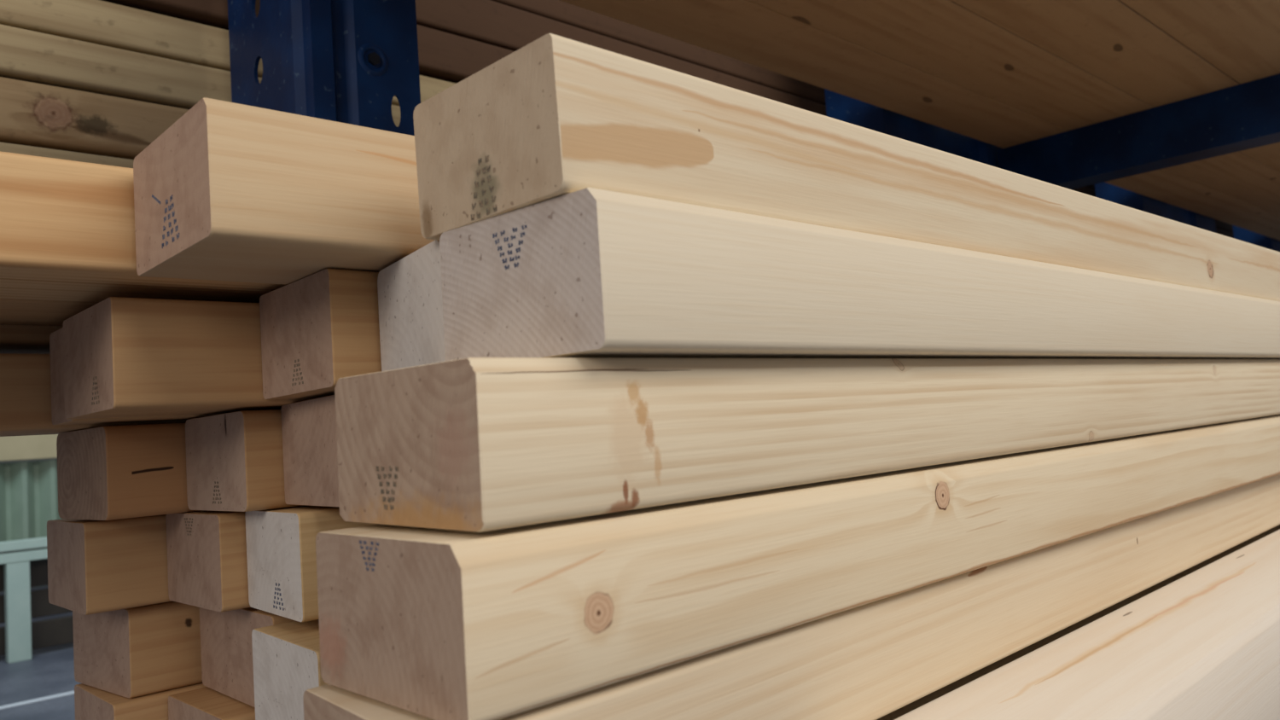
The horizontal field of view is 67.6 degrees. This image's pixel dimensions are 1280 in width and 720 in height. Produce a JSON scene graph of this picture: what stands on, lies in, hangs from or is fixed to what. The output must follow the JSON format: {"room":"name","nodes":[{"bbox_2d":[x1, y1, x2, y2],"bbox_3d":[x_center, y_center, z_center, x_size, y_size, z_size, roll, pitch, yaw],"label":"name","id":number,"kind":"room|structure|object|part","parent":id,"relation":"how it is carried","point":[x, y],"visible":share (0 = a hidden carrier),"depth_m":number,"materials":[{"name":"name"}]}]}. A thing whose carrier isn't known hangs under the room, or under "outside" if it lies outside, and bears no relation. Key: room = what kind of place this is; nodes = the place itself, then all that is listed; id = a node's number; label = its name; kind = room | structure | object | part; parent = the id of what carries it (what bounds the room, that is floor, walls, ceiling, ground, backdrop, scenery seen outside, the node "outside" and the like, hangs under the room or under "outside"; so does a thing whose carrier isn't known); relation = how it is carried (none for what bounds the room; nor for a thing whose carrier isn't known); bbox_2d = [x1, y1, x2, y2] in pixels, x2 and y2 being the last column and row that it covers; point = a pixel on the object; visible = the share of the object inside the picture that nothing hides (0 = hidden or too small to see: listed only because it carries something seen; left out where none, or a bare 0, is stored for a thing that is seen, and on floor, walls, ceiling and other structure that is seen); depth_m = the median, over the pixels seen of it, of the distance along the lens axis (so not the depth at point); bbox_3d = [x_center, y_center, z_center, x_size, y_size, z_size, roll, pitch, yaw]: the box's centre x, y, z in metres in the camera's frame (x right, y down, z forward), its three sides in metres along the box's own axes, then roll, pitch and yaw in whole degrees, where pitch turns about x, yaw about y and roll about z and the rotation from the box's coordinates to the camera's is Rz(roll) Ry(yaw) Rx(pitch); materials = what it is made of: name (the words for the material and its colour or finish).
{"room":"lumber warehouse","nodes":[
{"label":"lumber warehouse","id":0,"kind":"room"},
{"bbox_2d":[0,458,57,593],"bbox_3d":[-3.450,-0.431,6.498,12.000,3.700,0.200,0,-6,-44],"label":"wall","id":1,"kind":"structure","parent":0,"point":[43,459],"depth_m":5.87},
{"bbox_2d":[0,586,80,719],"bbox_3d":[0.466,0.899,2.406,12.000,0.100,11.000,0,-6,-44],"label":"floor","id":2,"kind":"structure","parent":0,"point":[49,672],"depth_m":3.19,"materials":[{"name":"concrete"}]},
{"bbox_2d":[0,434,61,663],"bbox_3d":[-2.366,0.723,3.846,2.500,0.860,0.330,0,-6,-44],"label":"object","id":3,"kind":"object","parent":2,"relation":"on","point":[28,490],"visible":0.21,"depth_m":3.84,"materials":[{"name":"green paint"}]},
{"bbox_3d":[-2.360,0.953,3.626,0.075,0.370,0.048,0,-6,-44],"label":"leg","id":4,"kind":"part","parent":3,"relation":"part of","materials":[{"name":"green paint"}]},
{"bbox_3d":[-2.270,0.706,3.745,2.500,0.035,0.050,0,-6,-44],"label":"rail","id":5,"kind":"part","parent":3,"relation":"part of","materials":[{"name":"white metal"}]},
{"bbox_3d":[-2.267,0.750,3.742,2.500,0.036,0.050,0,-6,-44],"label":"rail","id":6,"kind":"part","parent":3,"relation":"part of","materials":[{"name":"white metal"}]},
{"bbox_3d":[-2.443,0.589,3.926,2.500,0.350,0.048,0,-6,-44],"label":"corrugated panel","id":7,"kind":"part","parent":3,"relation":"part of","materials":[{"name":"paint"}]},
{"bbox_2d":[0,558,73,656],"bbox_3d":[-2.335,0.967,3.813,1.500,0.365,0.110,0,-6,-44],"label":"crate","id":8,"kind":"object","parent":2,"relation":"on","point":[56,631],"visible":0.11,"depth_m":3.74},
{"bbox_2d":[0,691,74,709],"bbox_3d":[-2.009,1.053,2.822,3.400,0.002,0.035,0,-6,-44],"label":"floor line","id":9,"kind":"structure","parent":2,"relation":"on","point":[72,692],"depth_m":2.96,"materials":[{"name":"white paint"}]},
{"bbox_2d":[168,686,255,719],"bbox_3d":[0.651,0.192,1.293,2.400,0.045,0.078,0,-6,-44],"label":"timber","id":10,"kind":"object","parent":2,"relation":"on","point":[206,703],"visible":0.06,"depth_m":0.47,"materials":[{"name":"brown wood"}]},
{"bbox_2d":[227,0,420,135],"bbox_3d":[-0.252,-0.177,0.765,0.147,1.900,0.250,0,-6,-44],"label":"column","id":11,"kind":"structure","parent":2,"relation":"on","point":[346,61],"depth_m":0.72,"materials":[{"name":"blue metal"}]},
{"bbox_2d":[0,142,133,168],"bbox_3d":[1.373,-0.128,2.543,6.500,0.047,0.140,0,-6,-44],"label":"board","id":12,"kind":"object","parent":11,"relation":"attached to","point":[4,147],"visible":0.02,"depth_m":0.72,"materials":[{"name":"brown wood"}]},
{"bbox_2d":[0,76,189,159],"bbox_3d":[1.367,-0.177,2.549,6.500,0.047,0.140,0,-6,-44],"label":"board","id":13,"kind":"object","parent":12,"relation":"on","point":[34,114],"visible":0.05,"depth_m":0.73,"materials":[{"name":"brown wood"}]},
{"bbox_2d":[0,23,400,127],"bbox_3d":[1.367,-0.221,2.550,6.500,0.036,0.140,0,-6,-44],"label":"board","id":14,"kind":"object","parent":13,"relation":"on","point":[28,55],"visible":0.06,"depth_m":0.75,"materials":[{"name":"brown wood"}]},
{"bbox_2d":[0,0,455,105],"bbox_3d":[1.363,-0.259,2.554,6.500,0.035,0.140,0,-6,-44],"label":"board","id":15,"kind":"object","parent":14,"relation":"on","point":[101,22],"visible":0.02,"depth_m":0.76,"materials":[{"name":"brown wood"}]},
{"bbox_2d":[101,0,514,83],"bbox_3d":[1.365,-0.303,2.551,6.500,0.044,0.140,0,-6,-44],"label":"board","id":16,"kind":"object","parent":15,"relation":"on","point":[442,55],"visible":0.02,"depth_m":0.95,"materials":[{"name":"brown wood"}]},
{"bbox_2d":[415,0,1233,238],"bbox_3d":[1.360,-0.351,2.556,6.500,0.048,0.140,0,-6,-44],"label":"board","id":17,"kind":"object","parent":16,"relation":"on","point":[491,22],"visible":0.02,"depth_m":1.04,"materials":[{"name":"brown wood"}]},
{"bbox_2d":[491,0,1233,232],"bbox_3d":[1.354,-0.400,2.563,6.500,0.047,0.140,0,-6,-44],"label":"board","id":18,"kind":"object","parent":17,"relation":"on","point":[557,10],"visible":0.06,"depth_m":1.20,"materials":[{"name":"brown wood"}]},
{"bbox_2d":[824,88,1001,167],"bbox_3d":[0.435,-0.180,1.377,0.460,1.900,0.185,0,-6,-44],"label":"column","id":19,"kind":"structure","parent":2,"relation":"on","point":[840,107],"depth_m":1.27,"materials":[{"name":"blue metal"}]},
{"bbox_2d":[996,73,1279,189],"bbox_3d":[0.986,-0.346,0.994,0.063,0.085,1.254,0,-6,-44],"label":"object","id":20,"kind":"structure","parent":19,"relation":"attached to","point":[1244,116],"depth_m":1.27,"materials":[{"name":"blue paint"}]},
{"bbox_2d":[559,0,1279,240],"bbox_3d":[1.865,-0.335,2.626,6.000,0.032,0.097,0,-6,-44],"label":"board","id":21,"kind":"object","parent":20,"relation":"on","point":[746,31],"visible":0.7,"depth_m":1.07,"materials":[{"name":"brown wood"}]},
{"bbox_2d":[748,0,1279,215],"bbox_3d":[1.924,-0.345,2.538,6.000,0.032,0.111,0,-6,-44],"label":"board","id":22,"kind":"object","parent":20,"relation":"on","point":[945,39],"visible":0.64,"depth_m":1.07,"materials":[{"name":"brown wood"}]},
{"bbox_2d":[951,0,1279,172],"bbox_3d":[2.033,-0.356,2.497,6.000,0.032,0.099,0,-6,-44],"label":"board","id":23,"kind":"object","parent":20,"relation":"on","point":[1109,40],"visible":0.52,"depth_m":1.04,"materials":[{"name":"brown wood"}]},
{"bbox_2d":[1120,0,1279,84],"bbox_3d":[2.067,-0.367,2.377,6.000,0.032,0.119,0,-6,-44],"label":"board","id":24,"kind":"object","parent":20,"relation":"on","point":[1241,38],"visible":1,"depth_m":1.01,"materials":[{"name":"brown wood"}]},
{"bbox_2d":[876,524,1279,719],"bbox_3d":[0.911,0.172,1.217,2.400,0.037,0.077,0,-6,-44],"label":"timber","id":25,"kind":"object","parent":2,"relation":"on","point":[967,679],"visible":0.12,"depth_m":0.52,"materials":[{"name":"brown wood"}]},
{"bbox_2d":[302,474,1279,719],"bbox_3d":[0.782,0.116,1.086,2.400,0.042,0.081,0,-6,-44],"label":"timber","id":26,"kind":"object","parent":25,"relation":"on","point":[869,661],"visible":0.66,"depth_m":0.37,"materials":[{"name":"brown wood"}]},
{"bbox_2d":[315,413,1279,719],"bbox_3d":[0.800,0.070,1.083,2.400,0.044,0.077,0,-5,-44],"label":"timber","id":27,"kind":"object","parent":26,"relation":"on","point":[431,623],"visible":0.94,"depth_m":0.28,"materials":[{"name":"brown wood"}]},
{"bbox_2d":[334,357,1279,532],"bbox_3d":[0.804,0.024,1.091,2.400,0.044,0.078,0,-5,-44],"label":"timber","id":28,"kind":"object","parent":27,"relation":"on","point":[478,445],"visible":1,"depth_m":0.29,"materials":[{"name":"brown wood"}]},
{"bbox_2d":[377,239,445,371],"bbox_3d":[0.780,-0.015,1.167,2.400,0.045,0.066,0,-6,-44],"label":"timber","id":29,"kind":"object","parent":28,"relation":"on","point":[410,289],"visible":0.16,"depth_m":0.34,"materials":[{"name":"grey wood"}]},
{"bbox_2d":[133,97,435,285],"bbox_3d":[0.705,-0.057,1.157,2.400,0.045,0.078,0,-6,-44],"label":"timber","id":30,"kind":"object","parent":29,"relation":"on","point":[229,191],"visible":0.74,"depth_m":0.33,"materials":[{"name":"brown wood"}]},
{"bbox_2d":[439,187,1279,361],"bbox_3d":[0.830,-0.021,1.111,2.405,0.045,0.072,0,-5,-44],"label":"timber","id":31,"kind":"object","parent":28,"relation":"on","point":[588,272],"visible":0.93,"depth_m":0.31,"materials":[{"name":"brown wood"}]},
{"bbox_2d":[413,33,1279,301],"bbox_3d":[0.819,-0.065,1.119,2.402,0.045,0.074,0,-6,-44],"label":"timber","id":32,"kind":"object","parent":31,"relation":"on","point":[555,116],"visible":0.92,"depth_m":0.32,"materials":[{"name":"brown wood"}]},
{"bbox_2d":[894,529,1279,719],"bbox_3d":[0.939,0.158,1.130,2.400,0.053,0.070,0,-6,-44],"label":"timber","id":33,"kind":"object","parent":2,"relation":"on","point":[1204,644],"visible":1,"depth_m":0.42,"materials":[{"name":"brown wood"}]},
{"bbox_2d":[1094,181,1215,232],"bbox_3d":[1.120,-0.180,2.033,0.520,1.900,0.185,0,-6,-44],"label":"column","id":34,"kind":"structure","parent":2,"relation":"on","point":[1106,191],"depth_m":1.91,"materials":[{"name":"blue metal"}]},
{"bbox_2d":[1232,225,1279,252],"bbox_3d":[1.781,-0.179,2.666,0.460,1.900,0.185,0,-6,-44],"label":"column","id":35,"kind":"structure","parent":2,"relation":"on","point":[1241,234],"depth_m":2.54,"materials":[{"name":"blue metal"}]},
{"bbox_3d":[0.721,0.185,1.250,2.400,0.045,0.078,0,-6,-44],"label":"timber","id":36,"kind":"object","parent":2,"relation":"on","visible":0},
{"bbox_2d":[199,607,296,707],"bbox_3d":[0.667,0.145,1.300,2.400,0.045,0.100,0,-6,-44],"label":"timber","id":37,"kind":"object","parent":36,"relation":"on","point":[226,643],"visible":0.1,"depth_m":0.47,"materials":[{"name":"brown wood"}]},
{"bbox_2d":[165,510,250,612],"bbox_3d":[0.648,0.098,1.298,2.400,0.045,0.074,0,-6,-44],"label":"timber","id":38,"kind":"object","parent":37,"relation":"on","point":[207,561],"visible":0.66,"depth_m":0.45,"materials":[{"name":"brown wood"}]},
{"bbox_2d":[185,409,303,511],"bbox_3d":[0.668,0.049,1.276,2.400,0.044,0.075,0,-6,-44],"label":"timber","id":39,"kind":"object","parent":38,"relation":"on","point":[235,460],"visible":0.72,"depth_m":0.43,"materials":[{"name":"brown wood"}]},
{"bbox_2d":[49,327,226,425],"bbox_3d":[0.599,0.008,1.272,2.400,0.044,0.038,0,-6,-44],"label":"timber","id":40,"kind":"object","parent":39,"relation":"on","point":[58,417],"visible":0.14,"depth_m":0.45,"materials":[{"name":"brown wood"}]},
{"bbox_2d":[0,298,98,325],"bbox_3d":[0.405,-0.041,1.096,2.700,0.041,0.078,0,-6,-44],"label":"timber","id":41,"kind":"object","parent":40,"relation":"on","point":[12,311],"visible":0.02,"depth_m":0.43,"materials":[{"name":"brown wood"}]},
{"bbox_2d":[62,296,314,418],"bbox_3d":[0.636,0.001,1.228,2.400,0.044,0.074,0,-6,-44],"label":"timber","id":42,"kind":"object","parent":39,"relation":"on","point":[123,357],"visible":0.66,"depth_m":0.39,"materials":[{"name":"brown wood"}]},
{"bbox_2d":[0,151,286,302],"bbox_3d":[0.460,-0.049,1.038,2.700,0.041,0.078,0,-6,-44],"label":"timber","id":43,"kind":"object","parent":42,"relation":"on","point":[67,231],"visible":0.06,"depth_m":0.35,"materials":[{"name":"brown wood"}]},
{"bbox_2d":[251,619,328,719],"bbox_3d":[0.720,0.137,1.217,2.400,0.045,0.078,0,-6,-44],"label":"timber","id":44,"kind":"object","parent":36,"relation":"on","point":[286,656],"visible":0.08,"depth_m":0.39,"materials":[{"name":"grey wood"}]},
{"bbox_2d":[245,505,378,622],"bbox_3d":[0.703,0.090,1.249,2.400,0.045,0.070,0,-6,-44],"label":"timber","id":45,"kind":"object","parent":44,"relation":"on","point":[282,554],"visible":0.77,"depth_m":0.41,"materials":[{"name":"grey wood"}]},
{"bbox_2d":[281,395,339,507],"bbox_3d":[0.726,0.039,1.229,2.400,0.044,0.071,0,-6,-44],"label":"timber","id":46,"kind":"object","parent":45,"relation":"on","point":[308,427],"visible":0.12,"depth_m":0.40,"materials":[{"name":"brown wood"}]},
{"bbox_2d":[259,268,381,399],"bbox_3d":[0.727,-0.008,1.213,2.400,0.045,0.072,0,-6,-44],"label":"timber","id":47,"kind":"object","parent":46,"relation":"on","point":[321,328],"visible":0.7,"depth_m":0.37,"materials":[{"name":"brown wood"}]},
{"bbox_2d":[74,682,206,719],"bbox_3d":[0.579,0.200,1.334,2.400,0.045,0.076,0,-6,-44],"label":"timber","id":48,"kind":"object","parent":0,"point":[90,703],"visible":0.06,"depth_m":0.49,"materials":[{"name":"brown wood"}]},
{"bbox_2d":[72,600,202,698],"bbox_3d":[0.577,0.155,1.344,2.407,0.045,0.078,0,-6,-44],"label":"timber","id":49,"kind":"object","parent":48,"relation":"on","point":[148,649],"visible":0.12,"depth_m":0.50,"materials":[{"name":"brown wood"}]},
{"bbox_2d":[46,514,172,615],"bbox_3d":[0.568,0.107,1.327,2.400,0.045,0.077,0,-6,-44],"label":"timber","id":50,"kind":"object","parent":49,"relation":"on","point":[95,567],"visible":0.14,"depth_m":0.48,"materials":[{"name":"brown wood"}]},
{"bbox_2d":[56,423,201,520],"bbox_3d":[0.588,0.058,1.306,2.404,0.044,0.077,0,-6,-44],"label":"timber","id":51,"kind":"object","parent":50,"relation":"on","point":[109,473],"visible":0.14,"depth_m":0.46,"materials":[{"name":"brown wood"}]},
{"bbox_2d":[0,353,186,436],"bbox_3d":[0.369,0.019,1.133,2.700,0.036,0.078,0,-6,-44],"label":"timber","id":52,"kind":"object","parent":51,"relation":"on","point":[25,378],"visible":0.05,"depth_m":0.45,"materials":[{"name":"brown wood"}]},
{"bbox_2d":[0,324,62,354],"bbox_3d":[0.353,-0.025,1.150,2.700,0.041,0.070,0,-6,-44],"label":"timber","id":53,"kind":"object","parent":52,"relation":"on","point":[14,339],"visible":0.02,"depth_m":0.47,"materials":[{"name":"brown wood"}]}
]}

